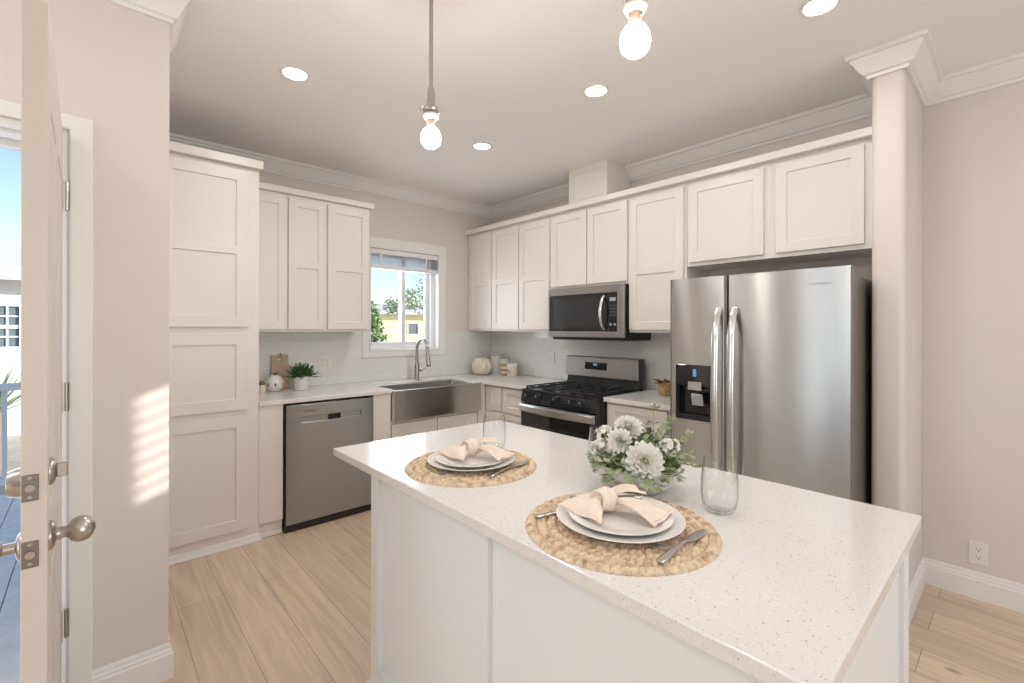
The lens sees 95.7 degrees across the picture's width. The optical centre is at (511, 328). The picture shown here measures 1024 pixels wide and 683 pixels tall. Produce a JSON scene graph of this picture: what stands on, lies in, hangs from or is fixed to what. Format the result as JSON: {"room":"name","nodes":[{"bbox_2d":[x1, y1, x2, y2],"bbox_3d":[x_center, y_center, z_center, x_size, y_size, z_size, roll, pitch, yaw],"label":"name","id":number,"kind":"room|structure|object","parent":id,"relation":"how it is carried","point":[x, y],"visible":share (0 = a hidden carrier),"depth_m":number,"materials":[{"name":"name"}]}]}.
{"room":"kitchen","nodes":[
{"label":"kitchen","id":0,"kind":"room"},
{"bbox_2d":[0,0,169,682],"bbox_3d":[-2.526,0.026,0.902,2.990,2.740,0.130,0,0,-42],"label":"wall","id":1,"kind":"structure","parent":0,"point":[112,61],"depth_m":1.77,"materials":[{"name":"white paint"}]},
{"bbox_2d":[0,99,93,682],"bbox_3d":[-1.986,0.247,1.408,1.120,2.299,0.190,0,0,-42],"label":"door frame","id":2,"kind":"structure","parent":1,"relation":"attached to","point":[81,129],"depth_m":1.67,"materials":[{"name":"white paint"}]},
{"bbox_2d":[0,0,95,682],"bbox_3d":[-1.308,0.347,1.304,0.194,2.088,0.899,0,0,-43],"label":"door","id":3,"kind":"structure","parent":1,"relation":"in","point":[37,548],"depth_m":0.98,"materials":[{"name":"beige paint"}]},
{"bbox_2d":[259,171,491,389],"bbox_3d":[-1.475,0.029,4.194,3.530,2.740,0.150,0,0,-42],"label":"wall","id":4,"kind":"structure","parent":0,"point":[390,218],"depth_m":4.67,"materials":[{"name":"white paint"}]},
{"bbox_2d":[259,189,286,331],"bbox_3d":[-1.880,-0.487,3.484,0.259,1.026,0.352,0,0,-42],"label":"upper cabinet","id":5,"kind":"object","parent":4,"relation":"attached to","point":[272,205],"visible":0.56,"depth_m":3.38,"materials":[{"name":"white paint"}]},
{"bbox_2d":[287,194,368,331],"bbox_3d":[-1.543,-0.487,3.790,0.648,1.026,0.352,0,0,-42],"label":"upper cabinet","id":6,"kind":"object","parent":4,"relation":"attached to","point":[328,242],"visible":0.97,"depth_m":3.63,"materials":[{"name":"white paint"}]},
{"bbox_2d":[259,182,373,210],"bbox_3d":[-1.619,-1.022,3.712,0.920,0.044,0.364,0,0,-42],"label":"crown molding","id":7,"kind":"structure","parent":6,"relation":"attached to","point":[263,186],"depth_m":3.56,"materials":[{"name":"white paint"}]},
{"bbox_2d":[105,0,568,218],"bbox_3d":[-1.845,-1.282,2.543,6.000,0.120,1.793,0,0,-42],"label":"crown molding","id":8,"kind":"structure","parent":4,"relation":"attached to","point":[271,164],"depth_m":3.94,"materials":[{"name":"white paint"}]},
{"bbox_2d":[259,331,491,388],"bbox_3d":[-1.162,0.257,4.371,2.512,0.456,0.008,0,0,-42],"label":"backsplash","id":9,"kind":"structure","parent":4,"relation":"attached to","point":[348,365],"depth_m":4.14,"materials":[{"name":"tile"}]},
{"bbox_2d":[318,355,330,368],"bbox_3d":[-1.602,0.290,3.961,0.114,0.116,0.008,0,0,-42],"label":"wall outlet","id":10,"kind":"object","parent":9,"relation":"attached to","point":[324,362],"visible":1,"depth_m":3.96,"materials":[{"name":"white plastic"}]},
{"bbox_2d":[362,236,445,357],"bbox_3d":[-1.063,-0.287,4.535,0.899,1.113,0.142,0,0,-42],"label":"window","id":11,"kind":"structure","parent":4,"relation":"in","point":[387,349],"depth_m":4.57,"materials":[{"name":"white paint"}]},
{"bbox_2d":[371,248,437,274],"bbox_3d":[-1.039,-0.419,4.503,0.716,0.636,0.060,0,0,-42],"label":"window blind","id":12,"kind":"object","parent":11,"relation":"attached to","point":[375,252],"visible":0.88,"depth_m":4.47,"materials":[{"name":"white plastic"}]},
{"bbox_2d":[161,510,1023,682],"bbox_3d":[0.174,1.462,0.460,6.400,0.120,7.800,0,0,-42],"label":"floor","id":13,"kind":"structure","parent":0,"point":[294,606],"depth_m":2.21,"materials":[{"name":"brown wood"}]},
{"bbox_2d":[169,141,262,565],"bbox_3d":[-2.078,0.151,3.084,0.601,2.490,0.681,0,0,-42],"label":"pantry cabinet","id":14,"kind":"object","parent":13,"relation":"on","point":[214,195],"visible":0.68,"depth_m":2.87,"materials":[{"name":"white paint"}]},
{"bbox_2d":[259,404,282,537],"bbox_3d":[-1.819,0.956,3.333,0.150,0.882,0.606,0,0,-42],"label":"base cabinet","id":15,"kind":"object","parent":13,"relation":"on","point":[271,416],"visible":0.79,"depth_m":3.11,"materials":[{"name":"white paint"}]},
{"bbox_2d":[282,395,372,532],"bbox_3d":[-1.509,0.957,3.587,0.639,0.876,0.624,0,0,-42],"label":"dishwasher","id":16,"kind":"object","parent":13,"relation":"on","point":[319,487],"visible":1,"depth_m":3.32,"materials":[{"name":"silver metal"}]},
{"bbox_2d":[372,393,390,440],"bbox_3d":[-1.226,0.957,3.871,0.150,0.882,0.606,0,0,-42],"label":"base cabinet","id":17,"kind":"object","parent":13,"relation":"on","point":[381,402],"visible":0.15,"depth_m":3.64,"materials":[{"name":"white paint"}]},
{"bbox_2d":[391,384,484,437],"bbox_3d":[-0.812,0.958,4.246,0.962,0.882,0.606,0,0,-42],"label":"base cabinet","id":18,"kind":"object","parent":13,"relation":"on","point":[434,423],"visible":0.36,"depth_m":4.00,"materials":[{"name":"white paint"}]},
{"bbox_2d":[259,372,566,405],"bbox_3d":[-0.747,0.501,3.911,2.514,0.030,1.230,0,0,-42],"label":"countertop","id":19,"kind":"structure","parent":18,"relation":"on","point":[345,390],"depth_m":3.80,"materials":[{"name":"stone"}]},
{"bbox_2d":[259,381,265,392],"bbox_3d":[-1.867,0.438,3.461,0.052,0.092,0.052,0,0,-42],"label":"salt cellar","id":20,"kind":"object","parent":19,"relation":"on","point":[262,388],"visible":0.91,"depth_m":3.44,"materials":[{"name":"white ceramic"}]},
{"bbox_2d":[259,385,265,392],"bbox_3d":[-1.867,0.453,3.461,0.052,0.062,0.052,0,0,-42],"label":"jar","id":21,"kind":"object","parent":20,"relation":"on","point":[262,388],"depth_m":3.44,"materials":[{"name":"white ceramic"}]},
{"bbox_2d":[265,372,283,391],"bbox_3d":[-1.828,0.409,3.570,0.128,0.149,0.128,0,0,-42],"label":"vase","id":22,"kind":"object","parent":19,"relation":"on","point":[273,383],"visible":1,"depth_m":3.53,"materials":[{"name":"white ceramic"}]},
{"bbox_2d":[270,353,289,388],"bbox_3d":[-1.850,0.340,3.698,0.132,0.287,0.068,0,0,-42],"label":"cutting board","id":23,"kind":"object","parent":19,"relation":"on","point":[280,367],"visible":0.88,"depth_m":3.70,"materials":[{"name":"brown wood"}]},
{"bbox_2d":[283,362,319,389],"bbox_3d":[-1.659,0.373,3.653,0.263,0.221,0.262,0,0,16],"label":"potted plant","id":24,"kind":"object","parent":19,"relation":"on","point":[301,375],"visible":1,"depth_m":3.62,"materials":[{"name":"green plant"}]},
{"bbox_2d":[414,338,430,379],"bbox_3d":[-0.809,0.286,4.312,0.116,0.400,0.260,0,0,-42],"label":"faucet","id":25,"kind":"object","parent":19,"relation":"on","point":[417,370],"visible":1,"depth_m":4.34,"materials":[{"name":"grey metal"}]},
{"bbox_2d":[377,379,480,421],"bbox_3d":[-0.754,0.619,4.119,0.874,0.244,0.450,0,0,-42],"label":"farmhouse sink","id":26,"kind":"object","parent":19,"relation":"in","point":[413,400],"visible":0.87,"depth_m":3.97,"materials":[{"name":"silver metal"}]},
{"bbox_2d":[471,355,491,374],"bbox_3d":[-0.317,0.382,4.866,0.221,0.206,0.212,0,0,-42],"label":"pumpkin","id":27,"kind":"object","parent":19,"relation":"on","point":[480,366],"visible":1,"depth_m":4.79,"materials":[{"name":"white ceramic"}]},
{"bbox_2d":[491,353,502,373],"bbox_3d":[-0.162,0.377,4.993,0.134,0.220,0.134,0,0,-42],"label":"canister","id":28,"kind":"object","parent":19,"relation":"on","point":[495,357],"visible":0.89,"depth_m":4.93,"materials":[{"name":"white ceramic"}]},
{"bbox_2d":[500,358,509,374],"bbox_3d":[-0.071,0.400,4.833,0.104,0.174,0.104,0,0,-42],"label":"jar","id":29,"kind":"object","parent":19,"relation":"on","point":[503,364],"visible":0.72,"depth_m":4.79,"materials":[{"name":"beige ceramic"}]},
{"bbox_2d":[507,363,517,376],"bbox_3d":[0.002,0.423,4.730,0.116,0.128,0.116,0,0,-42],"label":"jar","id":30,"kind":"object","parent":19,"relation":"on","point":[511,367],"visible":1,"depth_m":4.68,"materials":[{"name":"white ceramic"}]},
{"bbox_2d":[485,384,502,421],"bbox_3d":[0.041,0.959,4.436,0.596,0.882,0.253,0,0,-42],"label":"base cabinet","id":31,"kind":"object","parent":13,"relation":"on","point":[493,394],"visible":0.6,"depth_m":4.24,"materials":[{"name":"white paint"}]},
{"bbox_2d":[503,387,521,424],"bbox_3d":[0.243,0.960,4.214,0.596,0.882,0.344,0,0,-42],"label":"base cabinet","id":32,"kind":"object","parent":13,"relation":"on","point":[511,396],"visible":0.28,"depth_m":4.05,"materials":[{"name":"white paint"}]},
{"bbox_2d":[519,355,644,441],"bbox_3d":[0.546,0.822,3.729,0.678,1.159,0.763,0,0,-42],"label":"gas range","id":33,"kind":"object","parent":13,"relation":"on","point":[574,407],"visible":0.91,"depth_m":3.65,"materials":[{"name":"black metal"}]},
{"bbox_2d":[522,385,638,399],"bbox_3d":[0.568,0.501,3.748,0.622,0.010,0.763,0,0,-42],"label":"cooktop","id":34,"kind":"object","parent":33,"relation":"in","point":[549,391],"depth_m":3.62,"materials":[{"name":"black metal"}]},
{"bbox_2d":[367,476,908,682],"bbox_3d":[0.261,0.960,1.437,0.856,0.882,1.405,0,0,-42],"label":"kitchen island","id":35,"kind":"object","parent":13,"relation":"on","point":[451,603],"visible":0.32,"depth_m":1.18,"materials":[{"name":"white paint"}]},
{"bbox_2d":[333,420,921,682],"bbox_3d":[0.173,0.503,1.545,0.882,0.030,1.701,0,0,-42],"label":"island countertop","id":36,"kind":"structure","parent":35,"relation":"on","point":[799,579],"depth_m":1.03,"materials":[{"name":"stone"}]},
{"bbox_2d":[405,449,536,487],"bbox_3d":[-0.144,0.482,1.647,0.463,0.010,0.463,0,0,-16],"label":"placemat","id":37,"kind":"object","parent":36,"relation":"on","point":[418,468],"visible":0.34,"depth_m":1.52,"materials":[{"name":"beige wicker"}]},
{"bbox_2d":[436,470,452,473],"bbox_3d":[-0.168,0.475,1.576,0.192,0.007,0.025,0,0,-35],"label":"fork","id":38,"kind":"object","parent":37,"relation":"on","point":[444,471],"visible":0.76,"depth_m":1.53,"materials":[{"name":"silver metal"}]},
{"bbox_2d":[427,450,514,470],"bbox_3d":[-0.144,0.468,1.647,0.310,0.019,0.310,0,0,-42],"label":"dinner plate","id":39,"kind":"object","parent":37,"relation":"on","point":[431,459],"visible":0.42,"depth_m":1.57,"materials":[{"name":"white ceramic"}]},
{"bbox_2d":[435,451,504,466],"bbox_3d":[-0.144,0.460,1.643,0.252,0.015,0.252,0,0,-42],"label":"salad plate","id":40,"kind":"object","parent":39,"relation":"on","point":[481,459],"visible":0.64,"depth_m":1.61,"materials":[{"name":"white ceramic"}]},
{"bbox_2d":[438,437,516,460],"bbox_3d":[-0.118,0.428,1.657,0.193,0.062,0.233,0,0,-43],"label":"napkin","id":41,"kind":"object","parent":40,"relation":"on","point":[471,446],"visible":1,"depth_m":1.64,"materials":[{"name":"beige fabric"}]},
{"bbox_2d":[487,461,528,476],"bbox_3d":[-0.008,0.473,1.573,0.025,0.010,0.221,0,0,38],"label":"butter knife","id":42,"kind":"object","parent":37,"relation":"on","point":[524,462],"visible":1,"depth_m":1.55,"materials":[{"name":"silver metal"}]},
{"bbox_2d":[525,491,721,576],"bbox_3d":[0.264,0.483,1.140,0.463,0.010,0.463,0,0,4],"label":"placemat","id":43,"kind":"object","parent":36,"relation":"on","point":[548,533],"visible":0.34,"depth_m":1.01,"materials":[{"name":"beige wicker"}]},
{"bbox_2d":[534,511,556,517],"bbox_3d":[0.151,0.475,1.215,0.205,0.006,0.021,0,0,-26],"label":"table knife","id":44,"kind":"object","parent":43,"relation":"on","point":[550,512],"visible":0.31,"depth_m":1.18,"materials":[{"name":"silver metal"}]},
{"bbox_2d":[556,493,685,543],"bbox_3d":[0.265,0.469,1.147,0.310,0.019,0.310,0,0,-42],"label":"dinner plate","id":45,"kind":"object","parent":43,"relation":"on","point":[679,523],"visible":0.41,"depth_m":1.07,"materials":[{"name":"white ceramic"}]},
{"bbox_2d":[568,494,673,535],"bbox_3d":[0.266,0.461,1.143,0.252,0.015,0.252,0,0,-42],"label":"salad plate","id":46,"kind":"object","parent":45,"relation":"on","point":[622,521],"visible":0.61,"depth_m":1.09,"materials":[{"name":"white ceramic"}]},
{"bbox_2d":[569,495,644,498],"bbox_3d":[0.254,0.449,1.232,0.205,0.006,0.021,0,0,-4],"label":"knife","id":47,"kind":"object","parent":46,"relation":"on","point":[619,496],"visible":0.43,"depth_m":1.23,"materials":[{"name":"silver metal"}]},
{"bbox_2d":[557,484,672,526],"bbox_3d":[0.262,0.431,1.152,0.192,0.062,0.233,0,0,-38],"label":"napkin","id":48,"kind":"object","parent":46,"relation":"on","point":[605,498],"visible":1,"depth_m":1.14,"materials":[{"name":"beige fabric"}]},
{"bbox_2d":[590,537,679,549],"bbox_3d":[0.271,0.476,1.029,0.192,0.007,0.025,0,0,16],"label":"fork","id":49,"kind":"object","parent":43,"relation":"on","point":[652,545],"visible":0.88,"depth_m":1.02,"materials":[{"name":"silver metal"}]},
{"bbox_2d":[656,529,706,562],"bbox_3d":[0.378,0.474,1.021,0.221,0.010,0.025,0,0,-44],"label":"butter knife","id":50,"kind":"object","parent":43,"relation":"on","point":[696,535],"visible":1,"depth_m":1.01,"materials":[{"name":"silver metal"}]},
{"bbox_2d":[585,403,701,494],"bbox_3d":[0.377,0.361,1.413,0.311,0.255,0.309,0,0,-23],"label":"flower arrangement","id":51,"kind":"object","parent":36,"relation":"on","point":[631,455],"visible":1,"depth_m":1.35,"materials":[{"name":"white plant"}]},
{"bbox_2d":[701,457,738,515],"bbox_3d":[0.554,0.417,1.237,0.093,0.143,0.093,0,0,-42],"label":"drinking glass","id":52,"kind":"object","parent":36,"relation":"on","point":[704,457],"visible":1,"depth_m":1.22,"materials":[{"name":"clear glass"}]},
{"bbox_2d":[607,402,669,445],"bbox_3d":[1.066,0.961,3.307,0.596,0.882,0.538,0,0,-42],"label":"base cabinet","id":53,"kind":"object","parent":13,"relation":"on","point":[614,410],"visible":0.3,"depth_m":3.11,"materials":[{"name":"white paint"}]},
{"bbox_2d":[603,389,669,410],"bbox_3d":[1.071,0.505,3.300,0.642,0.030,0.554,0,0,-42],"label":"countertop","id":54,"kind":"structure","parent":53,"relation":"on","point":[646,398],"depth_m":3.21,"materials":[{"name":"stone"}]},
{"bbox_2d":[654,379,669,395],"bbox_3d":[1.120,0.422,3.366,0.199,0.134,0.185,0,0,7],"label":"pot","id":55,"kind":"object","parent":54,"relation":"on","point":[663,386],"visible":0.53,"depth_m":3.33,"materials":[{"name":"wicker"}]},
{"bbox_2d":[670,265,871,503],"bbox_3d":[1.482,0.556,2.655,0.815,1.687,0.896,0,0,-42],"label":"refrigerator","id":56,"kind":"object","parent":13,"relation":"on","point":[771,372],"visible":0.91,"depth_m":2.34,"materials":[{"name":"grey metal"}]},
{"bbox_2d":[169,0,1023,205],"bbox_3d":[0.146,-1.398,0.497,6.400,0.120,7.900,0,0,-42],"label":"ceiling","id":57,"kind":"structure","parent":0,"point":[512,76],"depth_m":2.42,"materials":[{"name":"white paint"}]},
{"bbox_2d":[280,65,309,80],"bbox_3d":[-1.141,-1.337,2.435,0.144,0.007,0.144,0,0,-42],"label":"recessed light","id":58,"kind":"object","parent":57,"relation":"in","point":[294,73],"visible":1,"depth_m":2.43,"materials":[{"name":"white plastic"}]},
{"bbox_2d":[418,0,440,148],"bbox_3d":[-0.314,-1.019,1.800,0.120,0.640,0.120,0,0,-42],"label":"pendant light","id":59,"kind":"object","parent":57,"relation":"hanging from","point":[430,136],"visible":1,"depth_m":1.79,"materials":[{"name":"white glass"}]},
{"bbox_2d":[418,89,438,121],"bbox_3d":[-0.306,-0.866,1.797,0.088,0.116,0.084,0,0,-42],"label":"socket","id":60,"kind":"object","parent":59,"relation":"attached to","point":[430,109],"depth_m":1.78,"materials":[{"name":"grey metal"}]},
{"bbox_2d":[472,142,491,149],"bbox_3d":[-0.220,-1.335,3.398,0.144,0.007,0.144,0,0,-42],"label":"recessed light","id":61,"kind":"object","parent":57,"relation":"in","point":[478,145],"visible":1,"depth_m":3.39,"materials":[{"name":"white glass"}]},
{"bbox_2d":[583,84,608,97],"bbox_3d":[0.472,-1.333,2.604,0.144,0.007,0.144,0,0,-42],"label":"recessed light","id":62,"kind":"object","parent":57,"relation":"in","point":[593,90],"visible":1,"depth_m":2.60,"materials":[{"name":"white plastic"}]},
{"bbox_2d":[620,0,650,58],"bbox_3d":[0.317,-1.018,1.190,0.120,0.640,0.120,0,0,-42],"label":"pendant light","id":63,"kind":"object","parent":57,"relation":"hanging from","point":[635,39],"visible":1,"depth_m":1.17,"materials":[{"name":"white glass"}]},
{"bbox_2d":[622,0,647,17],"bbox_3d":[0.324,-0.865,1.187,0.088,0.116,0.084,0,0,-42],"label":"socket","id":64,"kind":"object","parent":63,"relation":"attached to","point":[631,8],"depth_m":1.18,"materials":[{"name":"grey ceramic"}]},
{"bbox_2d":[799,0,840,16],"bbox_3d":[1.271,-1.332,1.913,0.144,0.007,0.144,0,0,-42],"label":"recessed light","id":65,"kind":"object","parent":57,"relation":"in","point":[810,8],"visible":1,"depth_m":1.93,"materials":[{"name":"white plastic"}]},
{"bbox_2d":[465,126,871,235],"bbox_3d":[0.703,-1.018,3.694,0.078,0.044,3.506,0,0,-42],"label":"crown molding","id":66,"kind":"structure","parent":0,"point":[865,133],"depth_m":3.04,"materials":[{"name":"white paint"}]},
{"bbox_2d":[569,159,630,203],"bbox_3d":[0.738,-1.188,3.914,0.329,0.296,0.395,0,0,-42],"label":"duct cover","id":67,"kind":"object","parent":66,"relation":"on","point":[604,177],"visible":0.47,"depth_m":3.78,"materials":[{"name":"white paint"}]},
{"bbox_2d":[492,116,871,390],"bbox_3d":[1.009,0.034,3.971,0.150,2.740,3.516,0,0,-42],"label":"wall","id":68,"kind":"structure","parent":0,"point":[863,265],"depth_m":3.08,"materials":[{"name":"white paint"}]},
{"bbox_2d":[468,223,519,330],"bbox_3d":[-0.082,-0.484,4.799,0.352,1.026,0.815,0,0,-42],"label":"upper cabinet","id":69,"kind":"object","parent":68,"relation":"attached to","point":[493,255],"visible":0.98,"depth_m":4.64,"materials":[{"name":"white paint"}]},
{"bbox_2d":[519,216,551,331],"bbox_3d":[0.329,-0.483,4.346,0.352,1.026,0.403,0,0,-42],"label":"upper cabinet","id":70,"kind":"object","parent":68,"relation":"attached to","point":[534,235],"visible":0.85,"depth_m":4.23,"materials":[{"name":"white paint"}]},
{"bbox_2d":[492,331,669,389],"bbox_3d":[0.645,0.261,4.254,0.008,0.456,2.592,0,0,-42],"label":"backsplash","id":71,"kind":"structure","parent":68,"relation":"attached to","point":[530,351],"depth_m":4.41,"materials":[{"name":"tile"}]},
{"bbox_2d":[549,352,554,363],"bbox_3d":[0.387,0.290,4.526,0.008,0.116,0.072,0,0,-42],"label":"wall outlet","id":72,"kind":"object","parent":71,"relation":"attached to","point":[551,354],"visible":1,"depth_m":4.52,"materials":[{"name":"white plastic"}]},
{"bbox_2d":[551,197,629,288],"bbox_3d":[0.734,-0.667,3.900,0.352,0.656,0.799,0,0,-42],"label":"upper cabinet","id":73,"kind":"object","parent":68,"relation":"attached to","point":[590,245],"visible":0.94,"depth_m":3.74,"materials":[{"name":"white paint"}]},
{"bbox_2d":[548,284,650,340],"bbox_3d":[0.698,-0.119,3.855,0.442,0.432,0.765,0,0,-42],"label":"microwave","id":74,"kind":"object","parent":68,"relation":"attached to","point":[601,312],"visible":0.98,"depth_m":3.68,"materials":[{"name":"silver metal"}]},
{"bbox_2d":[629,183,708,332],"bbox_3d":[1.156,-0.481,3.434,0.352,1.026,0.454,0,0,-42],"label":"upper cabinet","id":75,"kind":"object","parent":68,"relation":"attached to","point":[657,218],"visible":0.8,"depth_m":3.33,"materials":[{"name":"white paint"}]},
{"bbox_2d":[687,138,871,270],"bbox_3d":[1.655,-0.706,2.885,0.352,0.575,1.025,0,0,-42],"label":"upper cabinet","id":76,"kind":"object","parent":68,"relation":"attached to","point":[817,205],"visible":0.98,"depth_m":2.70,"materials":[{"name":"white paint"}]},
{"bbox_2d":[871,68,922,585],"bbox_3d":[2.068,0.036,2.468,0.700,2.740,0.130,0,0,-42],"label":"wall column","id":77,"kind":"structure","parent":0,"point":[897,108],"depth_m":2.25,"materials":[{"name":"white paint"}]},
{"bbox_2d":[922,81,1023,583],"bbox_3d":[3.659,0.039,1.155,0.140,2.740,3.952,0,0,-42],"label":"wall","id":78,"kind":"structure","parent":0,"point":[973,145],"depth_m":2.42,"materials":[{"name":"white paint"}]},
{"bbox_2d":[625,28,1023,180],"bbox_3d":[2.714,-1.279,1.599,0.666,0.108,5.682,0,0,-42],"label":"crown molding","id":79,"kind":"structure","parent":78,"relation":"attached to","point":[915,52],"depth_m":2.46,"materials":[{"name":"white paint"}]},
{"bbox_2d":[909,557,1023,625],"bbox_3d":[3.311,1.338,0.990,0.592,0.140,3.970,0,0,-42],"label":"baseboard","id":80,"kind":"structure","parent":78,"relation":"attached to","point":[1000,592],"depth_m":2.40,"materials":[{"name":"white paint"}]},
{"bbox_2d":[969,540,987,566],"bbox_3d":[2.421,1.168,2.406,0.008,0.116,0.072,0,0,-42],"label":"wall outlet","id":81,"kind":"object","parent":78,"relation":"attached to","point":[978,552],"visible":1,"depth_m":2.40,"materials":[{"name":"white plastic"}]},
{"bbox_2d":[974,546,982,552],"bbox_3d":[2.420,1.148,2.404,0.002,0.029,0.030,0,0,-42],"label":"socket","id":82,"kind":"object","parent":81,"relation":"attached to","point":[977,549],"depth_m":2.40,"materials":[{"name":"grey plastic"}]},
{"bbox_2d":[974,554,982,560],"bbox_3d":[2.419,1.188,2.404,0.002,0.029,0.030,0,0,-42],"label":"socket","id":83,"kind":"object","parent":81,"relation":"attached to","point":[977,557],"depth_m":2.40,"materials":[{"name":"grey plastic"}]},
{"bbox_3d":[-2.097,0.027,2.454,0.270,2.740,1.590,0,0,-42],"label":"wall","id":84,"kind":"structure","parent":0,"visible":0},
{"bbox_2d":[92,632,173,682],"bbox_3d":[-1.557,1.328,1.899,0.242,0.140,0.334,0,0,-42],"label":"baseboard","id":85,"kind":"structure","parent":84,"relation":"attached to","point":[156,664],"depth_m":1.79,"materials":[{"name":"white paint"}]},
{"label":"outside","id":86,"kind":"structure","parent":0,"visible":0},
{"bbox_2d":[0,494,20,682],"bbox_3d":[-4.339,1.475,1.713,3.999,0.075,3.480,0,0,-42],"label":"deck","id":87,"kind":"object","parent":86,"point":[10,508],"visible":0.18,"depth_m":2.49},
{"bbox_2d":[0,383,20,485],"bbox_3d":[-5.415,0.901,2.977,4.100,0.860,0.080,0,0,-42],"label":"rail","id":88,"kind":"object","parent":87,"relation":"on","point":[4,387],"visible":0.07,"depth_m":3.95,"materials":[{"name":"white"}]},
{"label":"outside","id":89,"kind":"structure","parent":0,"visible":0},
{"bbox_2d":[0,435,20,494],"bbox_3d":[-29.962,2.017,37.998,120.000,0.450,91.500,0,0,-42],"label":"ground","id":90,"kind":"structure","parent":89,"point":[14,441],"depth_m":6.77,"materials":[{"name":"beige concrete"}]},
{"bbox_2d":[0,245,20,435],"bbox_3d":[-11.453,0.034,6.881,8.600,3.590,3.460,0,0,-42],"label":"house","id":91,"kind":"structure","parent":90,"relation":"on","point":[10,256],"depth_m":7.93,"materials":[{"name":"white"}]},
{"bbox_2d":[0,363,20,471],"bbox_3d":[-6.682,1.118,5.946,1.010,1.441,1.031,0,0,-42],"label":"agave plant","id":92,"kind":"object","parent":90,"relation":"on","point":[13,399],"visible":0.37,"depth_m":6.05,"materials":[{"name":"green plant"}]},
{"bbox_2d":[371,301,391,349],"bbox_3d":[-2.497,0.646,8.426,0.959,2.401,0.853,0,0,-42],"label":"bush","id":93,"kind":"object","parent":90,"relation":"on","point":[375,321],"visible":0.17,"depth_m":8.36,"materials":[{"name":"green plant"}]},
{"bbox_2d":[371,304,423,349],"bbox_3d":[-8.243,-0.070,36.366,20.000,3.810,4.800,0,0,-28],"label":"house","id":94,"kind":"structure","parent":90,"relation":"on","point":[414,323],"depth_m":34.72,"materials":[{"name":"beige paint"}]},
{"bbox_2d":[383,262,423,317],"bbox_3d":[-2.618,-0.161,14.093,2.582,4.037,1.350,0,0,-42],"label":"tree","id":95,"kind":"object","parent":90,"relation":"on","point":[394,307],"visible":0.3,"depth_m":13.67,"materials":[{"name":"green plant"}]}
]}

